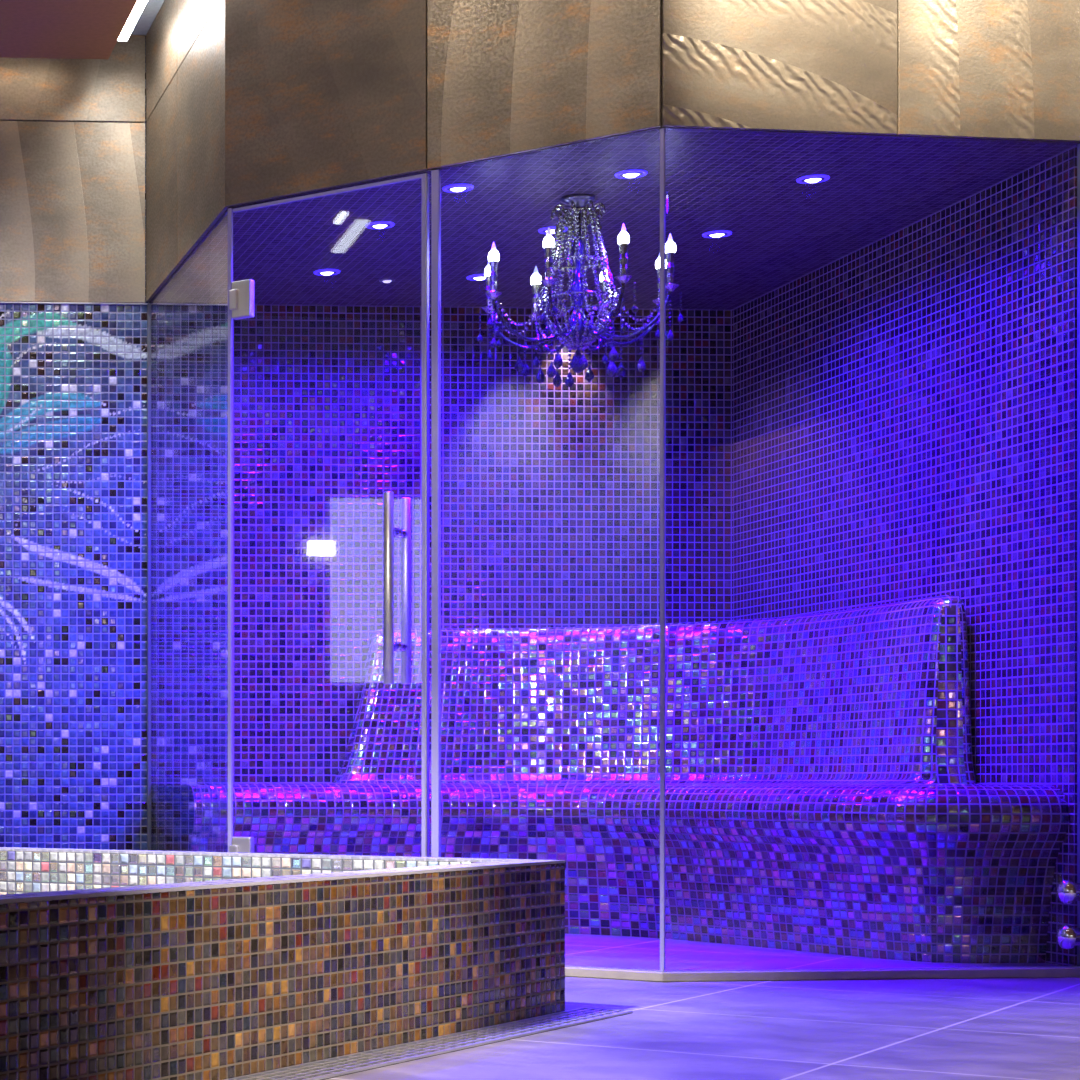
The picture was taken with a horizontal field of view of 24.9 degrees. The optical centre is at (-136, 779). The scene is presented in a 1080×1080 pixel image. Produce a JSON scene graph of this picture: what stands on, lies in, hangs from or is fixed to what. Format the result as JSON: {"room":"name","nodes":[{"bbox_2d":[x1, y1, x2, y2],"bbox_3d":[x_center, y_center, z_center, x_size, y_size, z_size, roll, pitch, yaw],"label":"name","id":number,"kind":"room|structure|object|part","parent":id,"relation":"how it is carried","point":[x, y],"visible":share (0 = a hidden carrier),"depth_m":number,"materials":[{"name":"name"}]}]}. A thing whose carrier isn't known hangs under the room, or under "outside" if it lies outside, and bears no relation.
{"room":"spa","nodes":[
{"label":"spa","id":0,"kind":"room"},
{"bbox_2d":[0,0,137,58],"bbox_3d":[0.616,-2.429,2.586,8.900,0.150,9.500,0,0,-3],"label":"ceiling","id":1,"kind":"structure","parent":0,"point":[57,29],"depth_m":7.03,"materials":[{"name":"brown paint"}]},
{"bbox_2d":[118,0,147,40],"bbox_3d":[0.851,-2.425,6.764,0.048,0.071,1.020,0,0,-3],"label":"light strip","id":2,"kind":"object","parent":1,"relation":"attached to","point":[140,4],"visible":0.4,"depth_m":7.08,"materials":[{"name":"white plastic"}]},
{"bbox_2d":[130,0,164,35],"bbox_3d":[0.600,-2.554,2.885,8.900,0.100,10.100,0,0,-3],"label":"ceiling","id":3,"kind":"structure","parent":0,"point":[151,9],"depth_m":7.39,"materials":[{"name":"paint"}]},
{"bbox_2d":[0,36,731,850],"bbox_3d":[-0.493,-1.054,7.572,7.207,3.100,0.150,0,0,-3],"label":"wall","id":4,"kind":"structure","parent":0,"point":[550,494],"depth_m":7.60,"materials":[{"name":"tile"}]},
{"bbox_2d":[0,121,144,302],"bbox_3d":[0.175,-1.906,7.525,1.535,0.604,0.012,0,0,-3],"label":"panel","id":5,"kind":"object","parent":4,"relation":"attached to","point":[72,194],"visible":1,"depth_m":7.55,"materials":[{"name":"brown metal"}]},
{"bbox_2d":[0,35,144,122],"bbox_3d":[0.175,-2.357,7.525,1.535,0.292,0.012,0,0,-3],"label":"panel","id":6,"kind":"object","parent":4,"relation":"attached to","point":[112,89],"visible":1,"depth_m":7.55,"materials":[{"name":"brown metal"}]},
{"bbox_2d":[149,126,1079,302],"bbox_3d":[1.716,-2.054,6.292,2.845,0.900,0.912,0,0,42],"label":"wall header","id":7,"kind":"structure","parent":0,"point":[198,247],"depth_m":5.66,"materials":[{"name":"grey metal"}]},
{"bbox_2d":[0,302,147,304],"bbox_3d":[-1.492,-1.600,7.438,4.899,0.004,0.012,0,0,-3],"label":"trim","id":8,"kind":"structure","parent":7,"relation":"attached to","point":[0,302],"depth_m":7.55,"materials":[{"name":"silver metal"}]},
{"bbox_2d":[146,0,177,121],"bbox_3d":[0.964,-2.357,7.285,0.012,0.292,0.547,0,0,-3],"label":"panel","id":9,"kind":"object","parent":7,"relation":"attached to","point":[161,38],"visible":1,"depth_m":7.27,"materials":[{"name":"brown metal"}]},
{"bbox_2d":[146,73,180,301],"bbox_3d":[0.964,-1.907,7.285,0.012,0.602,0.547,0,0,-3],"label":"panel","id":10,"kind":"object","parent":7,"relation":"attached to","point":[161,126],"visible":1,"depth_m":7.26,"materials":[{"name":"brown metal"}]},
{"bbox_2d":[177,0,219,69],"bbox_3d":[0.997,-2.357,6.655,0.012,0.292,0.710,0,0,-3],"label":"panel","id":11,"kind":"object","parent":7,"relation":"attached to","point":[192,15],"visible":1,"depth_m":6.81,"materials":[{"name":"brown metal"}]},
{"bbox_2d":[177,0,228,263],"bbox_3d":[0.997,-1.907,6.655,0.012,0.602,0.710,0,0,-3],"label":"panel","id":12,"kind":"object","parent":7,"relation":"attached to","point":[201,76],"visible":1,"depth_m":6.63,"materials":[{"name":"brown metal"}]},
{"bbox_2d":[225,0,427,206],"bbox_3d":[1.245,-2.054,6.113,0.605,0.897,0.012,0,0,39],"label":"panel","id":13,"kind":"object","parent":7,"relation":"attached to","point":[320,94],"visible":1,"depth_m":6.11,"materials":[{"name":"brown metal"}]},
{"bbox_2d":[229,173,428,856],"bbox_3d":[1.251,-0.570,6.108,0.588,2.060,0.130,0,0,38],"label":"door","id":14,"kind":"structure","parent":7,"relation":"in","point":[241,296],"depth_m":5.93,"materials":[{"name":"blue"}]},
{"bbox_3d":[1.382,-0.507,5.940,0.027,0.508,0.027,0,0,-3],"label":"handle","id":15,"kind":"part","parent":14,"relation":"part of","materials":[{"name":"silver metal"}]},
{"bbox_2d":[427,0,660,169],"bbox_3d":[1.718,-2.054,5.724,0.613,0.897,0.012,0,0,39],"label":"panel","id":16,"kind":"object","parent":7,"relation":"attached to","point":[505,77],"visible":1,"depth_m":5.73,"materials":[{"name":"brown metal"}]},
{"bbox_2d":[661,0,896,134],"bbox_3d":[2.263,-2.054,5.564,0.613,0.897,0.012,0,0,-7],"label":"panel","id":17,"kind":"object","parent":7,"relation":"attached to","point":[819,66],"visible":1,"depth_m":5.56,"materials":[{"name":"brown metal"}]},
{"bbox_2d":[153,130,1076,309],"bbox_3d":[2.019,-1.655,6.592,1.999,0.100,2.069,0,0,-3],"label":"ceiling","id":18,"kind":"structure","parent":0,"point":[783,229],"depth_m":6.45,"materials":[{"name":"paint"}]},
{"bbox_2d":[314,269,339,275],"bbox_3d":[1.458,-1.599,7.103,0.083,0.010,0.083,0,0,-3],"label":"recessed light","id":19,"kind":"object","parent":18,"relation":"in","point":[324,272],"visible":1,"depth_m":7.09,"materials":[{"name":"grey glass"}]},
{"bbox_2d":[365,221,394,228],"bbox_3d":[1.488,-1.599,6.500,0.083,0.010,0.083,0,0,-3],"label":"recessed light","id":20,"kind":"object","parent":18,"relation":"in","point":[380,224],"visible":1,"depth_m":6.49,"materials":[{"name":"grey"}]},
{"bbox_2d":[379,278,394,282],"bbox_3d":[1.674,-1.599,7.217,0.050,0.010,0.050,0,0,-3],"label":"recessed light","id":21,"kind":"object","parent":18,"relation":"in","point":[385,280],"visible":1,"depth_m":7.20,"materials":[{"name":"grey glass"}]},
{"bbox_2d":[442,184,473,192],"bbox_3d":[1.606,-1.599,6.093,0.083,0.010,0.083,0,0,-3],"label":"recessed light","id":22,"kind":"object","parent":18,"relation":"in","point":[454,188],"visible":1,"depth_m":6.08,"materials":[{"name":"grey"}]},
{"bbox_2d":[467,274,485,280],"bbox_3d":[1.961,-1.599,7.174,0.083,0.010,0.083,0,0,-3],"label":"recessed light","id":23,"kind":"object","parent":18,"relation":"in","point":[477,277],"visible":0.79,"depth_m":7.16,"materials":[{"name":"grey"}]},
{"bbox_2d":[538,226,567,233],"bbox_3d":[2.006,-1.599,6.559,0.083,0.010,0.083,0,0,-3],"label":"recessed light","id":24,"kind":"object","parent":18,"relation":"in","point":[543,230],"visible":0.44,"depth_m":6.55,"materials":[{"name":"grey"}]},
{"bbox_2d":[477,194,683,386],"bbox_3d":[1.965,-1.351,6.200,0.517,0.504,0.517,0,0,8],"label":"chandelier","id":25,"kind":"object","parent":18,"relation":"hanging from","point":[579,330],"visible":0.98,"depth_m":6.17,"materials":[{"name":"grey"}]},
{"bbox_3d":[1.762,-1.433,6.342,0.030,0.035,0.030,0,0,-3],"label":"bulb","id":26,"kind":"part","parent":25,"relation":"part of","materials":[{"name":"white glass"}]},
{"bbox_2d":[485,276,492,305],"bbox_3d":[1.762,-1.377,6.342,0.026,0.088,0.025,0,0,-3],"label":"candle","id":27,"kind":"object","parent":25,"relation":"on","point":[488,281],"depth_m":6.34,"materials":[{"name":"silver metal"}]},
{"bbox_2d":[489,260,497,290],"bbox_3d":[1.720,-1.377,6.157,0.026,0.088,0.025,0,0,-3],"label":"candle","id":28,"kind":"object","parent":25,"relation":"on","point":[493,264],"depth_m":6.15,"materials":[{"name":"silver metal"}]},
{"bbox_3d":[1.720,-1.433,6.157,0.030,0.035,0.030,0,0,-3],"label":"bulb","id":29,"kind":"part","parent":25,"relation":"part of","materials":[{"name":"white glass"}]},
{"bbox_3d":[1.824,-1.285,6.298,0.142,0.085,0.009,0,0,35],"label":"bead chain","id":30,"kind":"part","parent":25,"relation":"part of","materials":[{"name":"clear glass"}]},
{"bbox_3d":[1.796,-1.285,6.170,0.142,0.085,0.009,0,0,-10],"label":"bead chain","id":31,"kind":"part","parent":25,"relation":"part of","materials":[{"name":"clear glass"}]},
{"bbox_3d":[1.856,-1.265,6.276,0.240,0.127,0.010,0,0,35],"label":"arm","id":32,"kind":"part","parent":25,"relation":"part of","materials":[{"name":"black"}]},
{"bbox_3d":[1.834,-1.265,6.177,0.240,0.127,0.010,0,0,-10],"label":"arm","id":33,"kind":"part","parent":25,"relation":"part of","materials":[{"name":"black"}]},
{"bbox_2d":[532,284,539,312],"bbox_3d":[1.922,-1.377,6.444,0.026,0.088,0.025,0,0,-3],"label":"candle","id":34,"kind":"object","parent":25,"relation":"on","point":[535,287],"depth_m":6.44,"materials":[{"name":"glass"}]},
{"bbox_3d":[1.922,-1.433,6.444,0.030,0.035,0.030,0,0,-3],"label":"bulb","id":35,"kind":"part","parent":25,"relation":"part of","materials":[{"name":"white glass"}]},
{"bbox_3d":[1.876,-1.372,6.213,0.043,0.114,0.013,0,0,8],"label":"bead chain","id":36,"kind":"part","parent":25,"relation":"part of","materials":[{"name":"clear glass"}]},
{"bbox_3d":[1.877,-1.372,6.178,0.043,0.114,0.013,0,0,-14],"label":"bead chain","id":37,"kind":"part","parent":25,"relation":"part of","materials":[{"name":"clear glass"}]},
{"bbox_3d":[1.935,-1.285,6.369,0.009,0.085,0.142,0,0,-10],"label":"bead chain","id":38,"kind":"part","parent":25,"relation":"part of","materials":[{"name":"clear glass"}]},
{"bbox_2d":[544,246,553,277],"bbox_3d":[1.823,-1.377,5.997,0.026,0.088,0.025,0,0,-3],"label":"candle","id":39,"kind":"object","parent":25,"relation":"on","point":[548,250],"depth_m":5.99,"materials":[{"name":"silver metal"}]},
{"bbox_3d":[1.823,-1.433,5.997,0.030,0.035,0.030,0,0,-3],"label":"bulb","id":40,"kind":"part","parent":25,"relation":"part of","materials":[{"name":"white glass"}]},
{"bbox_3d":[1.911,-1.372,6.272,0.013,0.114,0.042,0,0,-37],"label":"bead chain","id":41,"kind":"part","parent":25,"relation":"part of","materials":[{"name":"clear glass"}]},
{"bbox_3d":[1.942,-1.265,6.330,0.010,0.127,0.240,0,0,-10],"label":"arm","id":42,"kind":"part","parent":25,"relation":"part of","materials":[{"name":"black"}]},
{"bbox_3d":[1.904,-1.256,6.221,0.088,0.136,0.043,0,0,-3],"label":"bead chain","id":43,"kind":"part","parent":25,"relation":"part of","materials":[{"name":"clear glass"}]},
{"bbox_3d":[1.900,-1.256,6.197,0.094,0.136,0.012,0,0,-3],"label":"bead chain","id":44,"kind":"part","parent":25,"relation":"part of","materials":[{"name":"clear glass"}]},
{"bbox_3d":[1.907,-1.493,6.221,0.036,0.142,0.013,0,0,20],"label":"bead chain","id":45,"kind":"part","parent":25,"relation":"part of","materials":[{"name":"clear glass"}]},
{"bbox_3d":[1.903,-1.493,6.197,0.036,0.142,0.012,0,0,-3],"label":"bead chain","id":46,"kind":"part","parent":25,"relation":"part of","materials":[{"name":"clear glass"}]},
{"bbox_3d":[1.893,-1.372,6.146,0.043,0.114,0.012,0,0,-37],"label":"bead chain","id":47,"kind":"part","parent":25,"relation":"part of","materials":[{"name":"clear glass"}]},
{"bbox_3d":[1.919,-1.493,6.241,0.036,0.142,0.013,0,0,42],"label":"bead chain","id":48,"kind":"part","parent":25,"relation":"part of","materials":[{"name":"clear glass"}]},
{"bbox_3d":[1.866,-1.285,6.059,0.009,0.085,0.142,0,0,35],"label":"bead chain","id":49,"kind":"part","parent":25,"relation":"part of","materials":[{"name":"clear glass"}]},
{"bbox_3d":[1.907,-1.256,6.172,0.093,0.136,0.013,0,0,-25],"label":"bead chain","id":50,"kind":"part","parent":25,"relation":"part of","materials":[{"name":"clear glass"}]},
{"bbox_3d":[1.943,-1.372,6.287,0.013,0.114,0.043,0,0,-14],"label":"bead chain","id":51,"kind":"part","parent":25,"relation":"part of","materials":[{"name":"clear glass"}]},
{"bbox_3d":[1.909,-1.493,6.173,0.036,0.142,0.013,0,0,-26],"label":"bead chain","id":52,"kind":"part","parent":25,"relation":"part of","materials":[{"name":"clear glass"}]},
{"bbox_3d":[1.938,-1.493,6.256,0.013,0.142,0.036,0,0,-25],"label":"bead chain","id":53,"kind":"part","parent":25,"relation":"part of","materials":[{"name":"clear glass"}]},
{"bbox_3d":[1.889,-1.265,6.091,0.010,0.127,0.240,0,0,35],"label":"arm","id":54,"kind":"part","parent":25,"relation":"part of","materials":[{"name":"black"}]},
{"bbox_3d":[1.921,-1.256,6.152,0.013,0.136,0.094,0,0,42],"label":"bead chain","id":55,"kind":"part","parent":25,"relation":"part of","materials":[{"name":"clear glass"}]},
{"bbox_3d":[1.923,-1.493,6.154,0.013,0.142,0.036,0,0,42],"label":"bead chain","id":56,"kind":"part","parent":25,"relation":"part of","materials":[{"name":"clear glass"}]},
{"bbox_3d":[1.961,-1.256,6.264,0.013,0.136,0.093,0,0,-3],"label":"bead chain","id":57,"kind":"part","parent":25,"relation":"part of","materials":[{"name":"clear glass"}]},
{"bbox_3d":[1.919,-1.372,6.123,0.013,0.114,0.042,0,0,31],"label":"bead chain","id":58,"kind":"part","parent":25,"relation":"part of","materials":[{"name":"clear glass"}]},
{"bbox_3d":[1.962,-1.493,6.262,0.013,0.142,0.036,0,0,-3],"label":"bead chain","id":59,"kind":"part","parent":25,"relation":"part of","materials":[{"name":"clear glass"}]},
{"bbox_3d":[1.978,-1.372,6.289,0.013,0.114,0.043,0,0,8],"label":"bead chain","id":60,"kind":"part","parent":25,"relation":"part of","materials":[{"name":"clear glass"}]},
{"bbox_3d":[1.943,-1.256,6.139,0.013,0.136,0.094,0,0,19],"label":"bead chain","id":61,"kind":"part","parent":25,"relation":"part of","materials":[{"name":"clear glass"}]},
{"bbox_3d":[1.944,-1.493,6.142,0.013,0.142,0.036,0,0,19],"label":"bead chain","id":62,"kind":"part","parent":25,"relation":"part of","materials":[{"name":"clear glass"}]},
{"bbox_3d":[1.965,-1.392,6.200,0.068,0.386,0.068,0,0,-3],"label":"stem","id":63,"kind":"part","parent":25,"relation":"part of","materials":[{"name":"clear glass"}]},
{"bbox_3d":[1.952,-1.372,6.111,0.013,0.114,0.043,0,0,8],"label":"bead chain","id":64,"kind":"part","parent":25,"relation":"part of","materials":[{"name":"clear glass"}]},
{"bbox_3d":[2.011,-1.372,6.277,0.013,0.114,0.042,0,0,31],"label":"bead chain","id":65,"kind":"part","parent":25,"relation":"part of","materials":[{"name":"clear glass"}]},
{"bbox_3d":[1.968,-1.493,6.138,0.013,0.142,0.036,0,0,-3],"label":"bead chain","id":66,"kind":"part","parent":25,"relation":"part of","materials":[{"name":"clear glass"}]},
{"bbox_3d":[1.968,-1.256,6.136,0.013,0.136,0.093,0,0,-3],"label":"bead chain","id":67,"kind":"part","parent":25,"relation":"part of","materials":[{"name":"clear glass"}]},
{"bbox_3d":[2.008,-1.256,6.248,0.013,0.136,0.094,0,0,42],"label":"bead chain","id":68,"kind":"part","parent":25,"relation":"part of","materials":[{"name":"clear glass"}]},
{"bbox_3d":[2.006,-1.493,6.246,0.013,0.142,0.036,0,0,42],"label":"bead chain","id":69,"kind":"part","parent":25,"relation":"part of","materials":[{"name":"clear glass"}]},
{"bbox_3d":[1.991,-1.493,6.144,0.013,0.142,0.036,0,0,-25],"label":"bead chain","id":70,"kind":"part","parent":25,"relation":"part of","materials":[{"name":"clear glass"}]},
{"bbox_3d":[1.992,-1.256,6.142,0.044,0.136,0.087,0,0,-3],"label":"bead chain","id":71,"kind":"part","parent":25,"relation":"part of","materials":[{"name":"clear glass"}]},
{"bbox_3d":[2.023,-1.256,6.228,0.088,0.136,0.043,0,0,-3],"label":"bead chain","id":72,"kind":"part","parent":25,"relation":"part of","materials":[{"name":"clear glass"}]},
{"bbox_3d":[2.020,-1.493,6.226,0.036,0.142,0.013,0,0,-26],"label":"bead chain","id":73,"kind":"part","parent":25,"relation":"part of","materials":[{"name":"clear glass"}]},
{"bbox_3d":[1.987,-1.372,6.113,0.013,0.114,0.043,0,0,-14],"label":"bead chain","id":74,"kind":"part","parent":25,"relation":"part of","materials":[{"name":"clear glass"}]},
{"bbox_3d":[2.037,-1.372,6.254,0.043,0.114,0.012,0,0,-37],"label":"bead chain","id":75,"kind":"part","parent":25,"relation":"part of","materials":[{"name":"clear glass"}]},
{"bbox_3d":[2.041,-1.265,6.309,0.010,0.127,0.240,0,0,35],"label":"arm","id":76,"kind":"part","parent":25,"relation":"part of","materials":[{"name":"black"}]},
{"bbox_3d":[2.010,-1.493,6.159,0.036,0.142,0.013,0,0,42],"label":"bead chain","id":77,"kind":"part","parent":25,"relation":"part of","materials":[{"name":"clear glass"}]},
{"bbox_3d":[2.013,-1.256,6.157,0.070,0.136,0.070,0,0,-3],"label":"bead chain","id":78,"kind":"part","parent":25,"relation":"part of","materials":[{"name":"clear glass"}]},
{"bbox_3d":[2.026,-1.256,6.178,0.088,0.136,0.043,0,0,-3],"label":"bead chain","id":79,"kind":"part","parent":25,"relation":"part of","materials":[{"name":"clear glass"}]},
{"bbox_3d":[2.029,-1.256,6.203,0.094,0.136,0.012,0,0,-3],"label":"bead chain","id":80,"kind":"part","parent":25,"relation":"part of","materials":[{"name":"clear glass"}]},
{"bbox_3d":[2.023,-1.493,6.179,0.036,0.142,0.013,0,0,20],"label":"bead chain","id":81,"kind":"part","parent":25,"relation":"part of","materials":[{"name":"clear glass"}]},
{"bbox_3d":[1.988,-1.265,6.069,0.010,0.127,0.240,0,0,-10],"label":"arm","id":82,"kind":"part","parent":25,"relation":"part of","materials":[{"name":"black"}]},
{"bbox_3d":[2.107,-1.433,6.403,0.030,0.035,0.030,0,0,-3],"label":"bulb","id":83,"kind":"part","parent":25,"relation":"part of","materials":[{"name":"white glass"}]},
{"bbox_2d":[601,281,609,309],"bbox_3d":[2.107,-1.377,6.403,0.026,0.088,0.025,0,0,-3],"label":"candle","id":84,"kind":"object","parent":25,"relation":"on","point":[602,283],"depth_m":6.40,"materials":[{"name":"silver metal"}]},
{"bbox_3d":[2.019,-1.372,6.128,0.013,0.114,0.042,0,0,-37],"label":"bead chain","id":85,"kind":"part","parent":25,"relation":"part of","materials":[{"name":"clear glass"}]},
{"bbox_3d":[2.052,-1.372,6.222,0.043,0.114,0.013,0,0,-14],"label":"bead chain","id":86,"kind":"part","parent":25,"relation":"part of","materials":[{"name":"clear glass"}]},
{"bbox_3d":[1.994,-1.285,6.031,0.009,0.085,0.142,0,0,-10],"label":"bead chain","id":87,"kind":"part","parent":25,"relation":"part of","materials":[{"name":"clear glass"}]},
{"bbox_3d":[2.042,-1.372,6.154,0.038,0.114,0.029,0,0,-3],"label":"bead chain","id":88,"kind":"part","parent":25,"relation":"part of","materials":[{"name":"clear glass"}]},
{"bbox_2d":[619,243,627,274],"bbox_3d":[2.008,-1.377,5.956,0.026,0.088,0.025,0,0,-3],"label":"candle","id":89,"kind":"object","parent":25,"relation":"on","point":[623,247],"depth_m":5.95,"materials":[{"name":"silver metal"}]},
{"bbox_3d":[2.008,-1.433,5.956,0.030,0.035,0.030,0,0,-3],"label":"bulb","id":90,"kind":"part","parent":25,"relation":"part of","materials":[{"name":"white glass"}]},
{"bbox_3d":[2.095,-1.265,6.223,0.240,0.127,0.010,0,0,-10],"label":"arm","id":91,"kind":"part","parent":25,"relation":"part of","materials":[{"name":"black"}]},
{"bbox_3d":[2.073,-1.265,6.124,0.240,0.127,0.010,0,0,35],"label":"arm","id":92,"kind":"part","parent":25,"relation":"part of","materials":[{"name":"black"}]},
{"bbox_3d":[2.134,-1.285,6.230,0.142,0.085,0.009,0,0,-10],"label":"bead chain","id":93,"kind":"part","parent":25,"relation":"part of","materials":[{"name":"clear glass"}]},
{"bbox_3d":[2.105,-1.285,6.102,0.142,0.085,0.009,0,0,35],"label":"bead chain","id":94,"kind":"part","parent":25,"relation":"part of","materials":[{"name":"clear glass"}]},
{"bbox_2d":[656,268,665,297],"bbox_3d":[2.209,-1.377,6.243,0.026,0.088,0.025,0,0,-3],"label":"candle","id":95,"kind":"object","parent":25,"relation":"on","point":[658,269],"depth_m":6.24,"materials":[{"name":"silver glass"}]},
{"bbox_3d":[2.209,-1.433,6.243,0.030,0.035,0.030,0,0,-3],"label":"bulb","id":96,"kind":"part","parent":25,"relation":"part of","materials":[{"name":"white glass"}]},
{"bbox_2d":[665,252,674,282],"bbox_3d":[2.168,-1.377,6.058,0.026,0.088,0.025,0,0,-3],"label":"candle","id":97,"kind":"object","parent":25,"relation":"on","point":[670,256],"depth_m":6.05,"materials":[{"name":"silver glass"}]},
{"bbox_3d":[2.168,-1.433,6.058,0.030,0.035,0.030,0,0,-3],"label":"bulb","id":98,"kind":"part","parent":25,"relation":"part of","materials":[{"name":"white glass"}]},
{"bbox_2d":[615,169,646,178],"bbox_3d":[2.026,-1.599,5.952,0.083,0.010,0.083,0,0,-3],"label":"recessed light","id":99,"kind":"object","parent":18,"relation":"in","point":[627,174],"visible":1,"depth_m":5.94,"materials":[{"name":"grey"}]},
{"bbox_2d":[702,230,731,237],"bbox_3d":[2.502,-1.599,6.608,0.083,0.010,0.083,0,0,-3],"label":"recessed light","id":100,"kind":"object","parent":18,"relation":"in","point":[721,233],"visible":1,"depth_m":6.59,"materials":[{"name":"grey"}]},
{"bbox_2d":[796,175,829,183],"bbox_3d":[2.529,-1.599,6.002,0.083,0.010,0.083,0,0,-3],"label":"recessed light","id":101,"kind":"object","parent":18,"relation":"in","point":[810,179],"visible":1,"depth_m":5.99,"materials":[{"name":"grey metal"}]},
{"bbox_2d":[324,934,1079,1079],"bbox_3d":[0.600,0.534,2.885,8.900,0.122,10.100,0,0,-3],"label":"floor","id":102,"kind":"structure","parent":0,"point":[972,1028],"depth_m":4.49,"materials":[{"name":"tile"}]},
{"bbox_2d":[147,208,232,851],"bbox_3d":[0.991,-0.566,6.935,0.017,2.074,1.274,0,0,-3],"label":"glass panel","id":103,"kind":"object","parent":102,"relation":"on","point":[230,210],"visible":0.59,"depth_m":6.30,"materials":[{"name":"grey"}]},
{"bbox_2d":[0,847,564,1079],"bbox_3d":[-0.428,0.333,4.224,2.250,0.325,3.300,0,0,39],"label":"hot tub","id":104,"kind":"object","parent":102,"relation":"on","point":[115,964],"visible":1,"depth_m":3.89,"materials":[{"name":"brown tile"}]},
{"bbox_2d":[224,1007,632,1079],"bbox_3d":[0.545,0.493,3.547,0.110,0.005,3.295,0,0,39],"label":"floor drain","id":105,"kind":"object","parent":102,"relation":"on","point":[333,1067],"visible":1,"depth_m":4.14,"materials":[{"name":"grey metal"}]},
{"bbox_2d":[162,595,1068,962],"bbox_3d":[2.014,-0.017,6.644,1.993,0.985,1.960,0,0,-3],"label":"bench","id":106,"kind":"object","parent":102,"relation":"on","point":[823,795],"visible":0.93,"depth_m":6.80,"materials":[{"name":"tile"}]},
{"bbox_3d":[2.014,0.243,6.644,1.993,0.464,1.960,0,0,-3],"label":"seat","id":107,"kind":"part","parent":106,"relation":"part of","materials":[{"name":"tile"}]},
{"bbox_3d":[2.483,-0.249,7.043,2.051,0.521,0.690,0,0,44],"label":"backrest","id":108,"kind":"part","parent":106,"relation":"part of","materials":[{"name":"tile"}]},
{"bbox_2d":[732,146,1076,965],"bbox_3d":[3.076,-1.054,6.691,0.130,3.100,1.982,0,0,-3],"label":"wall","id":109,"kind":"structure","parent":0,"point":[904,405],"depth_m":6.29,"materials":[{"name":"tile"}]},
{"bbox_2d":[565,967,1079,981],"bbox_3d":[1.970,0.484,5.777,2.173,0.024,0.505,0,0,17],"label":"trim","id":110,"kind":"structure","parent":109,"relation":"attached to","point":[569,971],"depth_m":5.58,"materials":[{"name":"stone"}]},
{"bbox_2d":[565,965,1079,971],"bbox_3d":[1.978,0.471,5.771,2.147,0.003,0.473,0,0,17],"label":"trim","id":111,"kind":"structure","parent":109,"relation":"attached to","point":[565,965],"depth_m":5.60,"materials":[{"name":"silver metal"}]},
{"bbox_2d":[431,128,664,970],"bbox_3d":[1.730,-0.566,5.727,0.614,2.074,0.016,0,0,39],"label":"glass panel","id":112,"kind":"object","parent":111,"relation":"on","point":[435,174],"visible":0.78,"depth_m":5.91,"materials":[{"name":"blue"}]},
{"bbox_2d":[1077,144,1079,965],"bbox_3d":[2.522,-0.566,5.603,1.100,2.074,0.017,0,0,-7],"label":"glass panel","id":113,"kind":"object","parent":111,"relation":"on","point":[1078,145],"visible":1,"depth_m":5.67,"materials":[{"name":"grey"}]},
{"bbox_3d":[4.036,-1.055,5.594,1.753,3.100,0.310,0,0,-3],"label":"wall pier","id":114,"kind":"object","parent":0,"visible":0},
{"bbox_2d":[896,0,1079,141],"bbox_3d":[3.406,-2.054,5.704,1.684,0.897,0.012,0,0,-7],"label":"panel","id":115,"kind":"object","parent":114,"relation":"attached to","point":[982,69],"visible":1,"depth_m":5.62,"materials":[{"name":"brown metal"}]},
{"bbox_2d":[1056,925,1079,948],"bbox_3d":[3.032,0.381,5.467,0.269,0.072,0.072,0,0,-3],"label":"pipe fitting","id":116,"kind":"object","parent":114,"relation":"attached to","point":[1067,936],"visible":1,"depth_m":5.44,"materials":[{"name":"silver metal"}]},
{"bbox_2d":[1056,880,1079,903],"bbox_3d":[3.032,0.272,5.467,0.269,0.072,0.072,0,0,-3],"label":"pipe fitting","id":117,"kind":"object","parent":114,"relation":"attached to","point":[1067,891],"visible":1,"depth_m":5.44,"materials":[{"name":"silver metal"}]}
]}

